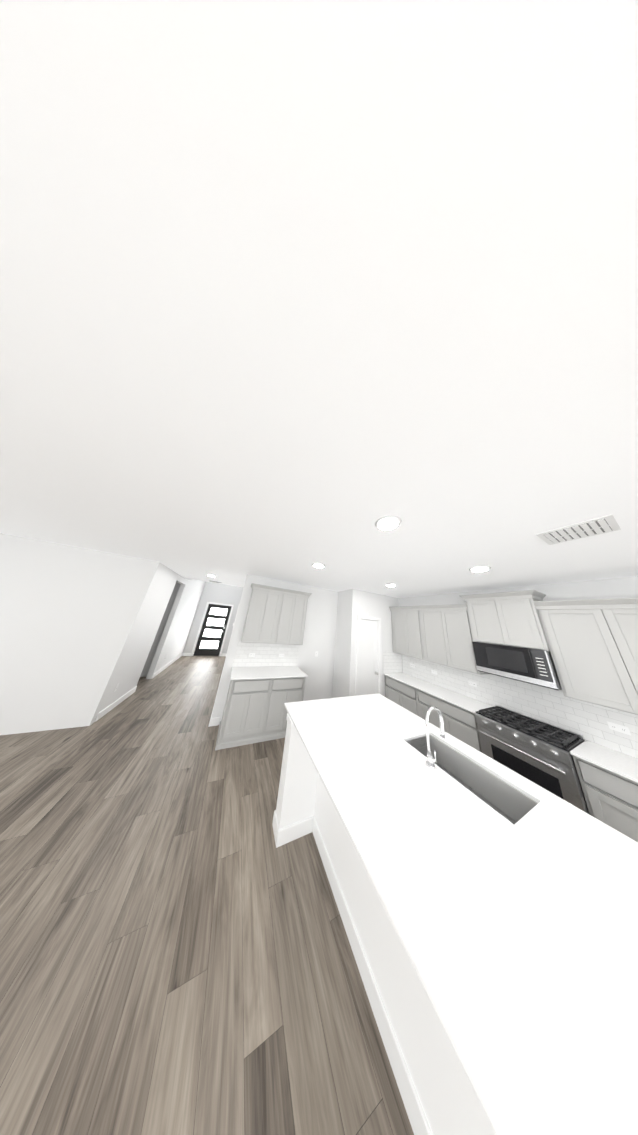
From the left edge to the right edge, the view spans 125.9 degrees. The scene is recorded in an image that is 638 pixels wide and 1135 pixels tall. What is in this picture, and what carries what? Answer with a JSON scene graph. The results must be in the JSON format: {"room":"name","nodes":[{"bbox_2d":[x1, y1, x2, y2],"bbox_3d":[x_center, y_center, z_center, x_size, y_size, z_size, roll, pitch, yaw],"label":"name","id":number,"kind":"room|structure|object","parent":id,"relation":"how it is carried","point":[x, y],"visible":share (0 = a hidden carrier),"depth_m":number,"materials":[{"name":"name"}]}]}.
{"room":"kitchen","nodes":[
{"label":"kitchen","id":0,"kind":"room"},
{"bbox_2d":[0,533,161,734],"bbox_3d":[-5.274,0.792,2.329,3.870,2.780,0.120,14,-20,-23],"label":"wall","id":1,"kind":"structure","parent":0,"point":[69,616],"depth_m":2.69,"materials":[{"name":"white paint"}]},
{"bbox_2d":[99,564,205,711],"bbox_3d":[-4.587,1.398,5.271,0.120,3.600,4.700,14,-20,-23],"label":"wall","id":2,"kind":"structure","parent":0,"point":[173,640],"depth_m":3.97,"materials":[{"name":"white paint"}]},
{"bbox_2d":[96,686,136,720],"bbox_3d":[-3.938,2.632,3.214,0.016,0.115,1.160,14,-20,-23],"label":"baseboard","id":3,"kind":"structure","parent":2,"relation":"attached to","point":[106,710],"depth_m":3.08,"materials":[{"name":"white wood"}]},
{"bbox_2d":[151,653,190,678],"bbox_3d":[-4.999,3.334,5.680,0.307,0.115,2.702,14,-20,-23],"label":"baseboard","id":4,"kind":"structure","parent":2,"relation":"attached to","point":[168,664],"depth_m":5.50,"materials":[{"name":"white wood"}]},
{"bbox_2d":[140,582,180,676],"bbox_3d":[-5.141,1.622,4.808,1.130,2.780,0.120,14,-20,-23],"label":"door frame","id":5,"kind":"structure","parent":0,"point":[150,657],"depth_m":4.85,"materials":[{"name":"grey paint"}]},
{"bbox_2d":[0,656,413,1134],"bbox_3d":[-1.619,2.082,0.530,9.920,0.060,15.470,14,-20,-23],"label":"floor","id":6,"kind":"structure","parent":0,"point":[177,957],"depth_m":0.97,"materials":[{"name":"brown wood"}]},
{"bbox_2d":[272,709,499,1134],"bbox_3d":[0.755,1.979,1.002,1.484,0.892,2.346,14,-20,-23],"label":"kitchen island","id":7,"kind":"object","parent":6,"relation":"on","point":[439,1097],"depth_m":0.84,"materials":[{"name":"white paint"}]},
{"bbox_2d":[284,693,637,1134],"bbox_3d":[0.875,1.546,1.118,1.571,0.021,2.830,14,-20,-23],"label":"island countertop","id":8,"kind":"structure","parent":7,"relation":"on","point":[514,906],"depth_m":0.66,"materials":[{"name":"white stone"}]},
{"bbox_2d":[425,706,445,768],"bbox_3d":[1.018,1.438,1.400,0.255,0.387,0.095,14,-20,-23],"label":"faucet","id":9,"kind":"object","parent":8,"relation":"on","point":[430,763],"depth_m":1.38,"materials":[{"name":"silver metal"}]},
{"bbox_2d":[384,674,414,713],"bbox_3d":[1.940,2.916,3.472,0.629,0.892,0.802,14,-20,-23],"label":"base cabinet","id":10,"kind":"object","parent":6,"relation":"on","point":[403,695],"depth_m":3.38,"materials":[{"name":"grey"}]},
{"bbox_2d":[415,690,478,750],"bbox_3d":[2.310,2.708,2.725,0.629,0.892,0.917,14,-20,-23],"label":"base cabinet","id":11,"kind":"object","parent":6,"relation":"on","point":[459,723],"depth_m":2.59,"materials":[{"name":"grey wood"}]},
{"bbox_2d":[475,714,590,814],"bbox_3d":[2.637,2.490,1.979,0.635,0.905,0.752,14,-20,-23],"label":"range","id":12,"kind":"object","parent":6,"relation":"on","point":[552,768],"depth_m":1.83,"materials":[{"name":"grey metal"}]},
{"bbox_2d":[387,674,637,781],"bbox_3d":[2.610,2.116,2.317,0.662,0.033,3.775,14,-20,-23],"label":"countertop","id":13,"kind":"structure","parent":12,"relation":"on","point":[623,765],"depth_m":1.96,"materials":[{"name":"white stone"}]},
{"bbox_2d":[571,754,637,841],"bbox_3d":[3.035,2.301,1.258,0.629,0.892,0.922,14,-20,-23],"label":"base cabinet","id":14,"kind":"object","parent":6,"relation":"on","point":[612,800],"depth_m":1.48,"materials":[{"name":"grey wood"}]},
{"bbox_2d":[183,582,243,653],"bbox_3d":[-4.732,2.203,7.763,2.120,3.600,0.150,14,-20,-23],"label":"wall","id":15,"kind":"structure","parent":0,"point":[220,593],"depth_m":7.74,"materials":[{"name":"white paint"}]},
{"bbox_2d":[193,604,231,655],"bbox_3d":[-4.847,2.845,7.508,0.966,2.181,0.045,14,-20,-23],"label":"front door","id":16,"kind":"structure","parent":15,"relation":"in","point":[199,651],"depth_m":7.43,"materials":[{"name":"black wood"}]},
{"bbox_2d":[200,607,227,648],"bbox_3d":[-4.840,2.781,7.529,0.686,1.757,0.018,14,-20,-23],"label":"door glass","id":17,"kind":"object","parent":16,"relation":"attached to","point":[213,632],"depth_m":7.50,"materials":[{"name":"white glass"}]},
{"bbox_2d":[191,602,233,655],"bbox_3d":[-4.847,2.814,7.525,1.132,2.276,0.166,14,-20,-23],"label":"door frame","id":18,"kind":"structure","parent":15,"relation":"attached to","point":[199,631],"depth_m":7.47,"materials":[{"name":"white wood"}]},
{"bbox_2d":[211,574,251,717],"bbox_3d":[-2.748,1.750,5.760,0.290,3.600,5.260,14,-20,-23],"label":"wall","id":19,"kind":"structure","parent":0,"point":[225,675],"depth_m":3.25,"materials":[{"name":"white paint"}]},
{"bbox_2d":[208,696,219,726],"bbox_3d":[-2.054,2.849,3.281,0.149,0.115,0.909,14,-20,-23],"label":"baseboard","id":20,"kind":"structure","parent":19,"relation":"attached to","point":[214,722],"depth_m":2.89,"materials":[{"name":"white wood"}]},
{"bbox_2d":[216,606,238,695],"bbox_3d":[-2.375,2.113,4.429,0.136,2.158,0.956,14,-20,-23],"label":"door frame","id":21,"kind":"structure","parent":19,"relation":"attached to","point":[227,652],"depth_m":3.94,"materials":[{"name":"white wood"}]},
{"bbox_2d":[218,575,337,724],"bbox_3d":[-0.660,1.766,3.833,2.330,2.780,0.120,14,-20,-23],"label":"wall","id":22,"kind":"structure","parent":0,"point":[320,626],"depth_m":4.01,"materials":[{"name":"white paint"}]},
{"bbox_2d":[215,583,311,749],"bbox_3d":[-0.928,1.685,3.280,1.360,2.537,0.646,14,-20,-23],"label":"buffet","id":23,"kind":"object","parent":22,"relation":"attached to","point":[268,678],"visible":0.88,"depth_m":3.14,"materials":[{"name":"grey wood"}]},
{"bbox_2d":[230,666,307,679],"bbox_3d":[-0.964,2.030,3.166,1.350,0.022,0.645,14,-20,-23],"label":"countertop","id":24,"kind":"structure","parent":23,"relation":"on","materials":[{"name":"white stone"}]},
{"bbox_2d":[231,640,300,666],"bbox_3d":[-1.077,1.868,3.523,1.350,0.484,0.008,14,-20,-23],"label":"backsplash","id":25,"kind":"structure","parent":22,"relation":"attached to","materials":[{"name":"tile"}]},
{"bbox_2d":[0,0,637,597],"bbox_3d":[-1.297,-1.019,1.551,9.920,0.940,15.470,14,-20,-23],"label":"ceiling","id":26,"kind":"structure","parent":0,"point":[292,290],"depth_m":0.44,"materials":[{"name":"white paint"}]},
{"bbox_2d":[312,563,324,566],"bbox_3d":[-0.006,-0.034,2.611,0.212,0.008,0.212,14,-20,-23],"label":"recessed light","id":27,"kind":"object","parent":26,"relation":"in","point":[318,564],"visible":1,"depth_m":2.59,"materials":[{"name":"white plastic"}]},
{"bbox_2d":[375,515,401,529],"bbox_3d":[0.587,-0.375,1.389,0.212,0.008,0.212,14,-20,-23],"label":"recessed light","id":28,"kind":"object","parent":26,"relation":"in","point":[387,522],"visible":1,"depth_m":1.37,"materials":[{"name":"white plastic"}]},
{"bbox_2d":[469,566,490,570],"bbox_3d":[2.087,0.019,2.113,0.212,0.008,0.212,14,-20,-23],"label":"recessed light","id":29,"kind":"object","parent":26,"relation":"in","point":[480,568],"visible":0.98,"depth_m":2.09,"materials":[{"name":"white plastic"}]},
{"bbox_2d":[535,514,621,544],"bbox_3d":[1.988,-0.270,1.259,0.316,0.012,0.316,14,-20,-23],"label":"ceiling vent","id":30,"kind":"object","parent":26,"relation":"in","point":[598,526],"visible":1,"depth_m":1.23,"materials":[{"name":"white metal"}]},
{"bbox_2d":[332,590,348,697],"bbox_3d":[0.555,1.969,4.067,0.120,2.780,0.660,14,-20,-23],"label":"wall","id":31,"kind":"structure","parent":0,"point":[340,652],"depth_m":3.98,"materials":[{"name":"white paint"}]},
{"bbox_2d":[345,589,398,696],"bbox_3d":[1.400,2.030,3.985,1.600,2.780,0.120,14,-20,-23],"label":"wall","id":32,"kind":"structure","parent":0,"point":[352,604],"depth_m":4.06,"materials":[{"name":"white paint"}]},
{"bbox_2d":[358,619,377,694],"bbox_3d":[1.125,2.294,3.761,0.590,2.072,0.035,14,-20,-23],"label":"pantry door","id":33,"kind":"structure","parent":32,"relation":"in","point":[368,660],"depth_m":3.81,"materials":[{"name":"white wood"}]},
{"bbox_2d":[355,615,382,695],"bbox_3d":[1.127,2.261,3.774,0.746,2.158,0.136,14,-20,-23],"label":"door frame","id":34,"kind":"structure","parent":32,"relation":"attached to","point":[359,617],"depth_m":3.83,"materials":[{"name":"white wood"}]},
{"bbox_2d":[398,576,637,606],"bbox_3d":[4.195,1.088,0.242,0.140,2.780,9.490,14,-20,-23],"label":"wall","id":35,"kind":"structure","parent":0,"point":[624,587],"depth_m":2.26,"materials":[{"name":"white paint"}]},
{"bbox_2d":[391,610,402,653],"bbox_3d":[2.142,1.624,4.124,0.334,1.040,0.466,14,-20,-23],"label":"upper cabinet","id":36,"kind":"object","parent":35,"relation":"attached to","point":[396,618],"depth_m":4.10,"materials":[{"name":"grey wood"}]},
{"bbox_2d":[399,610,422,661],"bbox_3d":[2.289,1.541,3.827,0.334,1.040,0.454,14,-20,-23],"label":"upper cabinet","id":37,"kind":"object","parent":35,"relation":"attached to","point":[411,648],"depth_m":3.77,"materials":[{"name":"grey wood"}]},
{"bbox_2d":[419,610,442,665],"bbox_3d":[2.498,1.424,3.404,0.334,1.040,0.517,14,-20,-23],"label":"upper cabinet","id":38,"kind":"object","parent":35,"relation":"attached to","point":[428,620],"depth_m":3.40,"materials":[{"name":"grey wood"}]},
{"bbox_2d":[435,606,486,677],"bbox_3d":[2.669,1.328,3.058,0.334,1.040,0.516,14,-20,-23],"label":"upper cabinet","id":39,"kind":"object","parent":35,"relation":"attached to","point":[454,636],"depth_m":3.00,"materials":[{"name":"grey wood"}]},
{"bbox_2d":[463,598,494,641],"bbox_3d":[2.887,0.904,2.731,0.379,0.700,0.444,14,-20,-23],"label":"upper cabinet","id":40,"kind":"object","parent":35,"relation":"attached to","point":[479,622],"depth_m":2.72,"materials":[{"name":"grey wood"}]},
{"bbox_2d":[471,642,562,693],"bbox_3d":[2.885,1.396,2.406,0.418,0.428,0.766,14,-20,-23],"label":"microwave","id":41,"kind":"object","parent":35,"relation":"attached to","point":[527,664],"depth_m":2.25,"materials":[{"name":"grey"}]},
{"bbox_2d":[487,594,550,649],"bbox_3d":[3.027,0.825,2.448,0.379,0.700,0.444,14,-20,-23],"label":"upper cabinet","id":42,"kind":"object","parent":35,"relation":"attached to","point":[517,621],"depth_m":2.35,"materials":[{"name":"grey wood"}]},
{"bbox_2d":[539,606,630,713],"bbox_3d":[3.223,1.016,1.938,0.334,1.040,0.519,14,-20,-23],"label":"upper cabinet","id":43,"kind":"object","parent":35,"relation":"attached to","point":[586,674],"depth_m":1.91,"materials":[{"name":"grey wood"}]},
{"bbox_2d":[587,602,637,717],"bbox_3d":[3.395,0.919,1.589,0.334,1.040,0.519,14,-20,-23],"label":"upper cabinet","id":44,"kind":"object","parent":35,"relation":"attached to","point":[617,626],"depth_m":1.71,"materials":[{"name":"grey wood"}]}
]}

